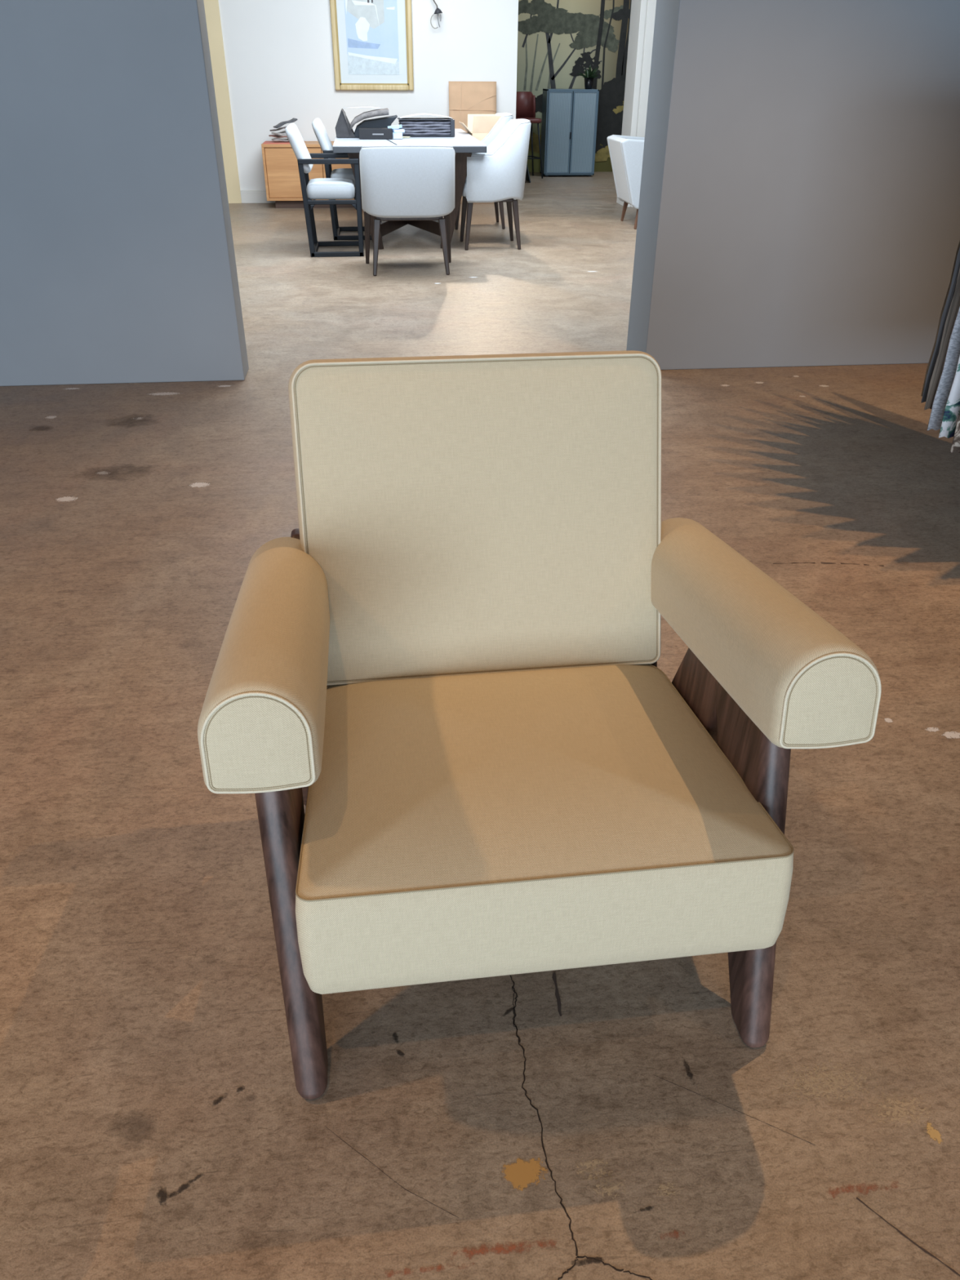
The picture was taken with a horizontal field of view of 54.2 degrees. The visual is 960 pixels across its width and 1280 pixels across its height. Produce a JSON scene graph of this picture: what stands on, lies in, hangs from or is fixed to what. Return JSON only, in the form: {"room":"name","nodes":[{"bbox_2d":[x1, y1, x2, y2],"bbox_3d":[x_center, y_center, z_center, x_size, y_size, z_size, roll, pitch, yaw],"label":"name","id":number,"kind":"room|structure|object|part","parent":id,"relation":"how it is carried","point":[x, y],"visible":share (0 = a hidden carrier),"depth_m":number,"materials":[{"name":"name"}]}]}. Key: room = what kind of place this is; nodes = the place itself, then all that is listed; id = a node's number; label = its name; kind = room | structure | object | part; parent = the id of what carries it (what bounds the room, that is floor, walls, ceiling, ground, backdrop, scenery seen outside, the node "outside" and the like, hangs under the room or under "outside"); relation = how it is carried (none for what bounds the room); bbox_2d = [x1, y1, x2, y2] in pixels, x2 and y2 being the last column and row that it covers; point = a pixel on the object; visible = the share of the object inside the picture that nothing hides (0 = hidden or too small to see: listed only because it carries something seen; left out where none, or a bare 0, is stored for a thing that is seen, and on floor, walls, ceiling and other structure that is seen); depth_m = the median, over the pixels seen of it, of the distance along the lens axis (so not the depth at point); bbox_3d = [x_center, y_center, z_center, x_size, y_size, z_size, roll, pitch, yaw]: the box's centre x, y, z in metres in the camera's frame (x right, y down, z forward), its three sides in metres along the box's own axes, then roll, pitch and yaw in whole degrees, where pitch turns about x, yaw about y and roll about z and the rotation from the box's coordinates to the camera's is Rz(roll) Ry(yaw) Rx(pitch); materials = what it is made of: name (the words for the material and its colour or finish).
{"room":"store","nodes":[
{"label":"store","id":0,"kind":"room"},
{"bbox_2d":[0,0,248,386],"bbox_3d":[-4.297,-2.543,3.428,6.365,3.300,0.203,-3,32,-5],"label":"wall","id":1,"kind":"structure","parent":0,"point":[117,262],"depth_m":4.05,"materials":[{"name":"grey paint"}]},
{"bbox_2d":[203,0,518,203],"bbox_3d":[-2.909,-6.182,9.370,6.620,3.300,0.165,-3,32,-5],"label":"wall","id":2,"kind":"structure","parent":0,"point":[278,54],"depth_m":9.67,"materials":[{"name":"white paint"}]},
{"bbox_2d":[328,0,413,90],"bbox_3d":[-1.092,-6.316,9.403,0.818,1.385,0.050,-3,32,-5],"label":"framed picture","id":3,"kind":"object","parent":2,"relation":"attached to","point":[372,42],"visible":1,"depth_m":9.56,"materials":[{"name":"blue paper"}]},
{"bbox_2d":[344,0,399,75],"bbox_3d":[-1.093,-6.318,9.415,0.524,1.095,0.004,-3,32,-5],"label":"print","id":4,"kind":"object","parent":3,"relation":"attached to","point":[371,27],"depth_m":9.53},
{"bbox_2d":[240,189,515,203],"bbox_3d":[-1.104,-4.926,10.374,3.010,0.130,0.180,-3,32,-5],"label":"baseboard","id":5,"kind":"structure","parent":2,"relation":"attached to","point":[246,196],"depth_m":10.17,"materials":[{"name":"white paint"}]},
{"bbox_2d":[430,0,442,28],"bbox_3d":[-0.467,-6.380,9.417,0.194,0.404,0.091,15,34,22],"label":"wall sconce","id":6,"kind":"object","parent":2,"relation":"attached to","point":[437,11],"visible":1,"depth_m":9.41,"materials":[{"name":"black metal"}]},
{"bbox_3d":[-0.421,-6.324,9.424,0.091,0.055,0.092,-3,32,-5],"label":"lamp shade","id":7,"kind":"part","parent":6,"relation":"part of","materials":[{"name":"silver metal"}]},
{"bbox_2d":[0,171,959,1279],"bbox_3d":[-0.544,-1.496,4.915,14.000,0.001,22.000,-3,32,-5],"label":"floor","id":8,"kind":"structure","parent":0,"point":[612,1122],"depth_m":1.65,"materials":[{"name":"concrete"}]},
{"bbox_2d":[261,141,355,208],"bbox_3d":[-1.646,-4.914,9.899,1.200,0.600,0.440,-3,32,-5],"label":"credenza","id":9,"kind":"object","parent":8,"relation":"on","point":[281,169],"visible":0.44,"depth_m":9.69,"materials":[{"name":"brown wood"}]},
{"bbox_2d":[263,141,289,143],"bbox_3d":[-2.016,-5.124,9.653,0.400,0.010,0.280,-3,32,-5],"label":"paper sheet","id":10,"kind":"object","parent":9,"relation":"on","point":[264,142],"visible":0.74,"depth_m":9.57,"materials":[{"name":"white paper"}]},
{"bbox_2d":[271,137,288,141],"bbox_3d":[-2.015,-5.139,9.632,0.230,0.023,0.160,-9,33,-15],"label":"magazine","id":11,"kind":"object","parent":10,"relation":"on","point":[273,139],"visible":0.69,"depth_m":9.57,"materials":[{"name":"white paper"}]},
{"bbox_2d":[268,133,287,137],"bbox_3d":[-2.024,-5.165,9.614,0.230,0.023,0.160,9,33,11],"label":"magazine","id":12,"kind":"object","parent":11,"relation":"on","point":[275,135],"visible":0.69,"depth_m":9.56,"materials":[{"name":"grey paper"}]},
{"bbox_2d":[271,130,286,134],"bbox_3d":[-1.995,-5.195,9.600,0.231,0.030,0.160,-20,37,-29],"label":"magazine","id":13,"kind":"object","parent":12,"relation":"on","point":[283,132],"visible":0.51,"depth_m":9.55,"materials":[{"name":"grey paper"}]},
{"bbox_2d":[269,126,286,131],"bbox_3d":[-2.015,-5.226,9.579,0.230,0.044,0.160,3,32,4],"label":"magazine","id":14,"kind":"object","parent":13,"relation":"on","point":[280,128],"visible":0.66,"depth_m":9.52,"materials":[{"name":"grey paper"}]},
{"bbox_2d":[273,117,297,128],"bbox_3d":[-1.985,-5.269,9.556,0.221,0.084,0.160,-12,34,-20],"label":"magazine","id":15,"kind":"object","parent":14,"relation":"on","point":[279,125],"visible":1,"depth_m":9.52,"materials":[{"name":"grey paper"}]},
{"bbox_3d":[-1.911,-4.828,9.689,0.569,0.464,0.020,-3,32,-5],"label":"door","id":16,"kind":"part","parent":9,"relation":"part of","materials":[{"name":"brown wood"}]},
{"bbox_3d":[-1.341,-4.857,9.743,0.569,0.464,0.020,-3,32,-5],"label":"door","id":17,"kind":"part","parent":9,"relation":"part of","materials":[{"name":"brown wood"}]},
{"bbox_2d":[284,123,364,257],"bbox_3d":[-1.210,-3.548,7.388,0.532,0.906,0.565,-3,32,-5],"label":"armchair","id":18,"kind":"object","parent":8,"relation":"on","point":[318,188],"visible":0.99,"depth_m":7.20,"materials":[{"name":"black paint"}]},
{"bbox_3d":[-1.389,-3.789,7.218,0.168,0.319,0.520,-3,32,-5],"label":"backrest","id":19,"kind":"part","parent":18,"relation":"part of","materials":[{"name":"white fabric"}]},
{"bbox_3d":[-1.144,-3.324,7.228,0.456,0.692,0.045,-3,32,-5],"label":"frame","id":20,"kind":"part","parent":18,"relation":"part of","materials":[{"name":"black paint"}]},
{"bbox_3d":[-1.172,-3.564,7.383,0.370,0.120,0.490,-3,32,-5],"label":"seat","id":21,"kind":"part","parent":18,"relation":"part of","materials":[{"name":"white fabric"}]},
{"bbox_3d":[-1.200,-3.594,7.668,0.456,0.692,0.045,-3,32,-5],"label":"frame","id":22,"kind":"part","parent":18,"relation":"part of","materials":[{"name":"black paint"}]},
{"bbox_2d":[311,117,382,239],"bbox_3d":[-1.139,-3.986,8.102,0.532,0.906,0.565,-3,32,-5],"label":"armchair","id":23,"kind":"object","parent":8,"relation":"on","point":[319,130],"visible":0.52,"depth_m":7.91,"materials":[{"name":"white fabric"}]},
{"bbox_3d":[-1.318,-4.226,7.932,0.168,0.319,0.520,-3,32,-5],"label":"backrest","id":24,"kind":"part","parent":23,"relation":"part of","materials":[{"name":"white fabric"}]},
{"bbox_3d":[-1.101,-4.002,8.097,0.370,0.120,0.490,-3,32,-5],"label":"seat","id":25,"kind":"part","parent":23,"relation":"part of","materials":[{"name":"white fabric"}]},
{"bbox_3d":[-1.130,-4.032,8.382,0.456,0.692,0.045,-3,32,-5],"label":"frame","id":26,"kind":"part","parent":23,"relation":"part of","materials":[{"name":"black paint"}]},
{"bbox_3d":[-1.074,-3.761,7.941,0.456,0.692,0.045,-3,32,-5],"label":"frame","id":27,"kind":"part","parent":23,"relation":"part of","materials":[{"name":"black paint"}]},
{"bbox_2d":[359,145,454,275],"bbox_3d":[-0.515,-3.104,6.736,0.660,0.840,0.627,-3,32,-5],"label":"upholstered dining chair","id":28,"kind":"object","parent":8,"relation":"on","point":[398,182],"visible":1,"depth_m":6.42,"materials":[{"name":"white fabric"}]},
{"bbox_3d":[-0.840,-3.021,7.042,0.057,0.374,0.074,-3,32,-5],"label":"leg","id":29,"kind":"part","parent":28,"relation":"part of","materials":[{"name":"brown wood"}]},
{"bbox_3d":[-0.735,-2.796,6.675,0.073,0.376,0.083,-3,32,-5],"label":"leg","id":30,"kind":"part","parent":28,"relation":"part of","materials":[{"name":"brown wood"}]},
{"bbox_3d":[-0.258,-2.820,6.720,0.073,0.376,0.083,-3,32,-5],"label":"leg","id":31,"kind":"part","parent":28,"relation":"part of","materials":[{"name":"brown wood"}]},
{"bbox_3d":[-0.247,-3.051,7.098,0.057,0.374,0.074,-3,32,-5],"label":"leg","id":32,"kind":"part","parent":28,"relation":"part of","materials":[{"name":"brown wood"}]},
{"bbox_2d":[333,128,486,249],"bbox_3d":[-0.649,-4.001,8.261,1.170,0.788,2.200,-3,32,-5],"label":"dining table","id":33,"kind":"object","parent":8,"relation":"on","point":[464,144],"visible":0.34,"depth_m":7.52,"materials":[{"name":"stone"}]},
{"bbox_3d":[-0.896,-3.488,7.454,0.307,0.756,0.119,-26,41,-36],"label":"leg","id":34,"kind":"part","parent":33,"relation":"part of","materials":[{"name":"brown wood"}]},
{"bbox_2d":[335,106,397,137],"bbox_3d":[-0.954,-4.351,7.872,0.520,0.216,0.310,-3,32,-5],"label":"binder","id":35,"kind":"object","parent":33,"relation":"on","point":[344,128],"visible":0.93,"depth_m":7.77,"materials":[{"name":"grey fabric"}]},
{"bbox_2d":[358,127,392,138],"bbox_3d":[-0.856,-4.166,7.709,0.270,0.075,0.142,-1,32,-3],"label":"box","id":36,"kind":"object","parent":33,"relation":"on","point":[364,132],"visible":0.98,"depth_m":7.65,"materials":[{"name":"grey metal"}]},
{"bbox_2d":[392,132,402,138],"bbox_3d":[-0.679,-4.157,7.725,0.076,0.045,0.100,-3,32,-5],"label":"box","id":37,"kind":"object","parent":33,"relation":"on","point":[395,135],"visible":0.94,"depth_m":7.68,"materials":[{"name":"white cardboard"}]},
{"bbox_2d":[391,128,404,133],"bbox_3d":[-0.674,-4.186,7.707,0.090,0.022,0.090,-11,33,-17],"label":"box","id":38,"kind":"object","parent":37,"relation":"on","point":[395,131],"visible":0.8,"depth_m":7.68,"materials":[{"name":"white cardboard"}]},
{"bbox_2d":[387,124,402,128],"bbox_3d":[-0.700,-4.218,7.709,0.102,0.035,0.080,8,32,12],"label":"box","id":39,"kind":"object","parent":38,"relation":"on","point":[395,126],"visible":0.89,"depth_m":7.68,"materials":[{"name":"white cardboard"}]},
{"bbox_3d":[-0.647,-4.307,8.073,1.170,0.042,2.200,-3,32,-5],"label":"edge frame","id":40,"kind":"part","parent":33,"relation":"part of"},
{"bbox_2d":[397,113,454,137],"bbox_3d":[-0.463,-4.404,8.014,0.465,0.166,0.280,-4,32,-7],"label":"book","id":41,"kind":"object","parent":33,"relation":"on","point":[413,126],"visible":0.91,"depth_m":7.93,"materials":[{"name":"grey paper"}]},
{"bbox_3d":[-0.204,-3.524,7.520,0.307,0.756,0.119,18,36,26],"label":"leg","id":42,"kind":"part","parent":33,"relation":"part of","materials":[{"name":"brown wood"}]},
{"bbox_2d":[448,81,496,204],"bbox_3d":[-0.074,-5.303,10.025,0.500,1.151,0.129,-3,32,-5],"label":"cardboard sheet","id":43,"kind":"object","parent":8,"relation":"on","point":[465,98],"visible":0.34,"depth_m":9.85,"materials":[{"name":"beige cardboard"}]},
{"bbox_2d":[454,112,513,229],"bbox_3d":[0.004,-4.313,8.624,0.558,0.931,0.560,-3,32,-5],"label":"upholstered dining chair","id":44,"kind":"object","parent":8,"relation":"on","point":[503,121],"visible":0.2,"depth_m":8.26,"materials":[{"name":"white fabric"}]},
{"bbox_3d":[-0.196,-3.955,8.571,0.069,0.373,0.054,-3,32,-5],"label":"leg","id":45,"kind":"part","parent":44,"relation":"part of","materials":[{"name":"brown wood"}]},
{"bbox_2d":[458,114,502,141],"bbox_3d":[0.003,-4.534,8.489,0.355,0.386,0.365,-4,32,-8],"label":"cardboard box","id":46,"kind":"object","parent":44,"relation":"on","point":[479,126],"visible":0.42,"depth_m":8.31,"materials":[{"name":"beige cardboard"}]},
{"bbox_3d":[0.148,-4.191,8.957,0.079,0.375,0.068,-3,32,-5],"label":"leg","id":47,"kind":"part","parent":44,"relation":"part of","materials":[{"name":"brown wood"}]},
{"bbox_3d":[0.192,-3.979,8.614,0.079,0.375,0.068,-3,32,-5],"label":"leg","id":48,"kind":"part","parent":44,"relation":"part of","materials":[{"name":"brown wood"}]},
{"bbox_2d":[459,118,531,250],"bbox_3d":[0.109,-3.727,7.670,0.558,0.931,0.560,-3,32,-5],"label":"upholstered dining chair","id":49,"kind":"object","parent":8,"relation":"on","point":[497,175],"visible":0.95,"depth_m":7.42,"materials":[{"name":"white fabric"}]},
{"bbox_3d":[-0.136,-3.587,7.972,0.069,0.373,0.054,-3,32,-5],"label":"leg","id":50,"kind":"part","parent":49,"relation":"part of","materials":[{"name":"brown wood"}]},
{"bbox_3d":[0.051,-3.720,7.667,0.440,0.120,0.450,-3,32,-5],"label":"seat","id":51,"kind":"part","parent":49,"relation":"part of","materials":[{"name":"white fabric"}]},
{"bbox_3d":[-0.090,-3.369,7.617,0.069,0.373,0.054,-3,32,-5],"label":"leg","id":52,"kind":"part","parent":49,"relation":"part of","materials":[{"name":"brown wood"}]},
{"bbox_3d":[0.254,-3.604,8.003,0.079,0.375,0.068,-3,32,-5],"label":"leg","id":53,"kind":"part","parent":49,"relation":"part of","materials":[{"name":"brown wood"}]},
{"bbox_3d":[0.297,-3.393,7.660,0.079,0.375,0.068,-3,32,-5],"label":"leg","id":54,"kind":"part","parent":49,"relation":"part of","materials":[{"name":"brown wood"}]},
{"bbox_2d":[525,163,530,182],"bbox_3d":[0.581,-6.175,12.158,0.111,0.404,0.400,-3,32,-5],"label":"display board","id":55,"kind":"object","parent":8,"relation":"on","point":[527,175],"visible":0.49,"depth_m":12.10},
{"bbox_2d":[515,91,542,178],"bbox_3d":[0.606,-6.690,12.435,0.400,1.001,0.380,-9,33,-15],"label":"bar stool","id":56,"kind":"object","parent":8,"relation":"on","point":[525,100],"visible":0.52,"depth_m":12.38,"materials":[{"name":"leather"}]},
{"bbox_3d":[0.570,-7.051,12.354,0.320,0.301,0.127,-9,33,-15],"label":"backrest","id":57,"kind":"part","parent":56,"relation":"part of","materials":[{"name":"leather"}]},
{"bbox_3d":[0.607,-6.844,12.340,0.360,0.060,0.340,-9,33,-15],"label":"seat","id":58,"kind":"part","parent":56,"relation":"part of","materials":[{"name":"leather"}]},
{"bbox_3d":[0.708,-6.644,12.685,0.020,0.663,0.112,18,36,27],"label":"leg","id":59,"kind":"part","parent":56,"relation":"part of","materials":[{"name":"black paint"}]},
{"bbox_3d":[0.798,-6.494,12.442,0.112,0.663,0.020,13,34,19],"label":"leg","id":60,"kind":"part","parent":56,"relation":"part of","materials":[{"name":"black paint"}]},
{"bbox_2d":[197,350,881,1099],"bbox_3d":[0.051,0.068,1.544,0.887,0.869,0.843,-4,32,-6],"label":"armchair","id":61,"kind":"object","parent":8,"relation":"on","point":[450,658],"visible":1,"depth_m":1.44,"materials":[{"name":"fabric"}]},
{"bbox_3d":[-0.314,0.000,1.446,0.149,0.246,0.676,-4,32,-6],"label":"armrest","id":62,"kind":"part","parent":61,"relation":"part of","materials":[{"name":"fabric"}]},
{"bbox_3d":[-0.286,0.351,1.409,0.060,0.523,0.408,-5,32,-9],"label":"leg","id":63,"kind":"part","parent":61,"relation":"part of","materials":[{"name":"brown wood"}]},
{"bbox_3d":[-0.325,-0.035,1.754,0.032,0.321,0.156,-4,32,-6],"label":"post","id":64,"kind":"part","parent":61,"relation":"part of","materials":[{"name":"brown wood"}]},
{"bbox_3d":[-0.322,0.207,1.659,0.057,0.508,0.392,-2,32,-4],"label":"leg","id":65,"kind":"part","parent":61,"relation":"part of","materials":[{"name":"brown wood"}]},
{"bbox_3d":[0.005,-0.219,1.711,0.662,0.556,0.252,-4,32,-6],"label":"backrest","id":66,"kind":"part","parent":61,"relation":"part of","materials":[{"name":"fabric"}]},
{"bbox_3d":[0.059,0.257,1.535,0.678,0.255,0.623,-4,32,-6],"label":"seat","id":67,"kind":"part","parent":61,"relation":"part of","materials":[{"name":"fabric"}]},
{"bbox_3d":[0.381,0.162,1.739,0.057,0.508,0.392,-5,32,-9],"label":"leg","id":68,"kind":"part","parent":61,"relation":"part of","materials":[{"name":"brown wood"}]},
{"bbox_3d":[0.421,0.307,1.489,0.060,0.523,0.408,-2,32,-3],"label":"leg","id":69,"kind":"part","parent":61,"relation":"part of","materials":[{"name":"brown wood"}]},
{"bbox_3d":[0.418,-0.046,1.528,0.149,0.246,0.676,-4,32,-6],"label":"armrest","id":70,"kind":"part","parent":61,"relation":"part of","materials":[{"name":"fabric"}]},
{"bbox_2d":[539,88,599,176],"bbox_3d":[1.200,-6.845,12.664,0.690,1.030,0.378,-3,32,-5],"label":"cabinet","id":71,"kind":"object","parent":8,"relation":"on","point":[569,116],"visible":0.97,"depth_m":12.51,"materials":[{"name":"blue metal"}]},
{"bbox_3d":[1.055,-6.757,12.500,0.321,0.970,0.015,-3,32,-5],"label":"door","id":72,"kind":"part","parent":71,"relation":"part of","materials":[{"name":"blue metal"}]},
{"bbox_3d":[1.055,-6.757,12.500,0.285,0.934,0.005,-3,32,-5],"label":"glass pane","id":73,"kind":"part","parent":71,"relation":"part of","materials":[{"name":"glass"}]},
{"bbox_3d":[1.382,-6.774,12.531,0.285,0.934,0.005,-3,32,-5],"label":"glass pane","id":74,"kind":"part","parent":71,"relation":"part of","materials":[{"name":"glass"}]},
{"bbox_3d":[1.382,-6.774,12.531,0.321,0.970,0.015,-3,32,-5],"label":"door","id":75,"kind":"part","parent":71,"relation":"part of","materials":[{"name":"blue metal"}]},
{"bbox_2d":[577,65,599,88],"bbox_3d":[1.423,-7.395,12.310,0.312,0.280,0.372,-3,32,-5],"label":"potted plant","id":76,"kind":"object","parent":71,"relation":"on","point":[588,81],"visible":1,"depth_m":12.31,"materials":[{"name":"green plant"}]},
{"bbox_3d":[1.434,-7.340,12.364,0.124,0.130,0.124,-3,32,-5],"label":"pot","id":77,"kind":"part","parent":76,"relation":"part of","materials":[{"name":"black ceramic"}]},
{"bbox_2d":[607,134,644,229],"bbox_3d":[1.569,-4.295,8.787,0.693,0.746,0.620,-3,32,-5],"label":"lounge chair","id":78,"kind":"object","parent":8,"relation":"on","point":[626,152],"visible":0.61,"depth_m":8.54,"materials":[{"name":"white fabric"}]},
{"bbox_3d":[1.327,-4.357,8.718,0.205,0.563,0.490,-3,32,-5],"label":"backrest","id":79,"kind":"part","parent":78,"relation":"part of","materials":[{"name":"white fabric"}]},
{"bbox_3d":[1.411,-4.184,9.133,0.059,0.195,0.043,-3,32,-5],"label":"leg","id":80,"kind":"part","parent":78,"relation":"part of","materials":[{"name":"brown wood"}]},
{"bbox_3d":[1.600,-4.216,8.509,0.692,0.589,0.060,-3,32,-5],"label":"panel","id":81,"kind":"part","parent":78,"relation":"part of","materials":[{"name":"white fabric"}]},
{"bbox_3d":[1.464,-3.922,8.706,0.059,0.195,0.042,-3,32,-5],"label":"leg","id":82,"kind":"part","parent":78,"relation":"part of","materials":[{"name":"brown wood"}]},
{"bbox_3d":[2.001,-1.020,2.888,0.997,1.340,1.289,-3,32,-5],"label":"rack","id":83,"kind":"object","parent":8,"relation":"on","visible":0},
{"bbox_2d":[920,247,959,403],"bbox_3d":[1.824,-1.191,2.949,0.595,0.965,0.026,11,33,17],"label":"sample","id":84,"kind":"object","parent":83,"relation":"hanging from","point":[950,295],"visible":0.26,"depth_m":3.14,"materials":[{"name":"black fabric"}]},
{"bbox_2d":[920,240,959,396],"bbox_3d":[1.842,-1.214,2.987,0.595,0.965,0.024,14,34,22],"label":"sample","id":85,"kind":"object","parent":83,"relation":"hanging from","point":[958,246],"visible":0.14,"depth_m":3.20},
{"bbox_2d":[924,268,959,409],"bbox_3d":[1.812,-1.167,2.909,0.595,0.965,0.024,7,32,10],"label":"sample","id":86,"kind":"object","parent":83,"relation":"hanging from","point":[955,304],"visible":0.43,"depth_m":3.10,"materials":[{"name":"grey fabric"}]},
{"bbox_2d":[927,306,959,430],"bbox_3d":[1.805,-1.122,2.880,0.595,1.010,0.025,3,32,4],"label":"sample","id":87,"kind":"object","parent":83,"relation":"hanging from","point":[948,375],"visible":0.62,"depth_m":3.07,"materials":[{"name":"grey fabric"}]},
{"bbox_2d":[938,355,959,438],"bbox_3d":[1.804,-1.100,2.837,0.595,1.003,0.024,-1,32,-2],"label":"sample","id":88,"kind":"object","parent":83,"relation":"hanging from","point":[952,411],"visible":0.85,"depth_m":3.03,"materials":[{"name":"white fabric"}]},
{"bbox_2d":[950,413,959,453],"bbox_3d":[1.810,-1.065,2.802,0.595,1.025,0.025,-5,32,-8],"label":"sample","id":89,"kind":"object","parent":83,"relation":"hanging from","point":[955,446],"visible":1,"depth_m":3.00,"materials":[{"name":"grey fabric"}]},
{"bbox_2d":[616,0,656,207],"bbox_3d":[1.974,-6.188,9.433,0.858,3.300,0.400,-3,32,-5],"label":"wall","id":90,"kind":"structure","parent":0,"point":[642,14],"depth_m":9.48,"materials":[{"name":"white paint"}]},
{"bbox_2d":[626,0,959,369],"bbox_3d":[3.630,-2.998,4.254,5.672,3.300,0.375,-3,32,-5],"label":"wall","id":91,"kind":"structure","parent":0,"point":[799,206],"depth_m":4.32,"materials":[{"name":"grey paint"}]},
{"bbox_3d":[2.493,-8.202,12.718,5.800,3.300,0.150,-3,32,-5],"label":"wall","id":92,"kind":"structure","parent":0,"visible":0},
{"bbox_2d":[516,0,631,172],"bbox_3d":[1.980,-8.086,12.620,4.050,3.200,0.018,-3,32,-5],"label":"wall mural","id":93,"kind":"object","parent":92,"relation":"attached to","point":[557,39],"visible":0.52,"depth_m":12.64}
]}

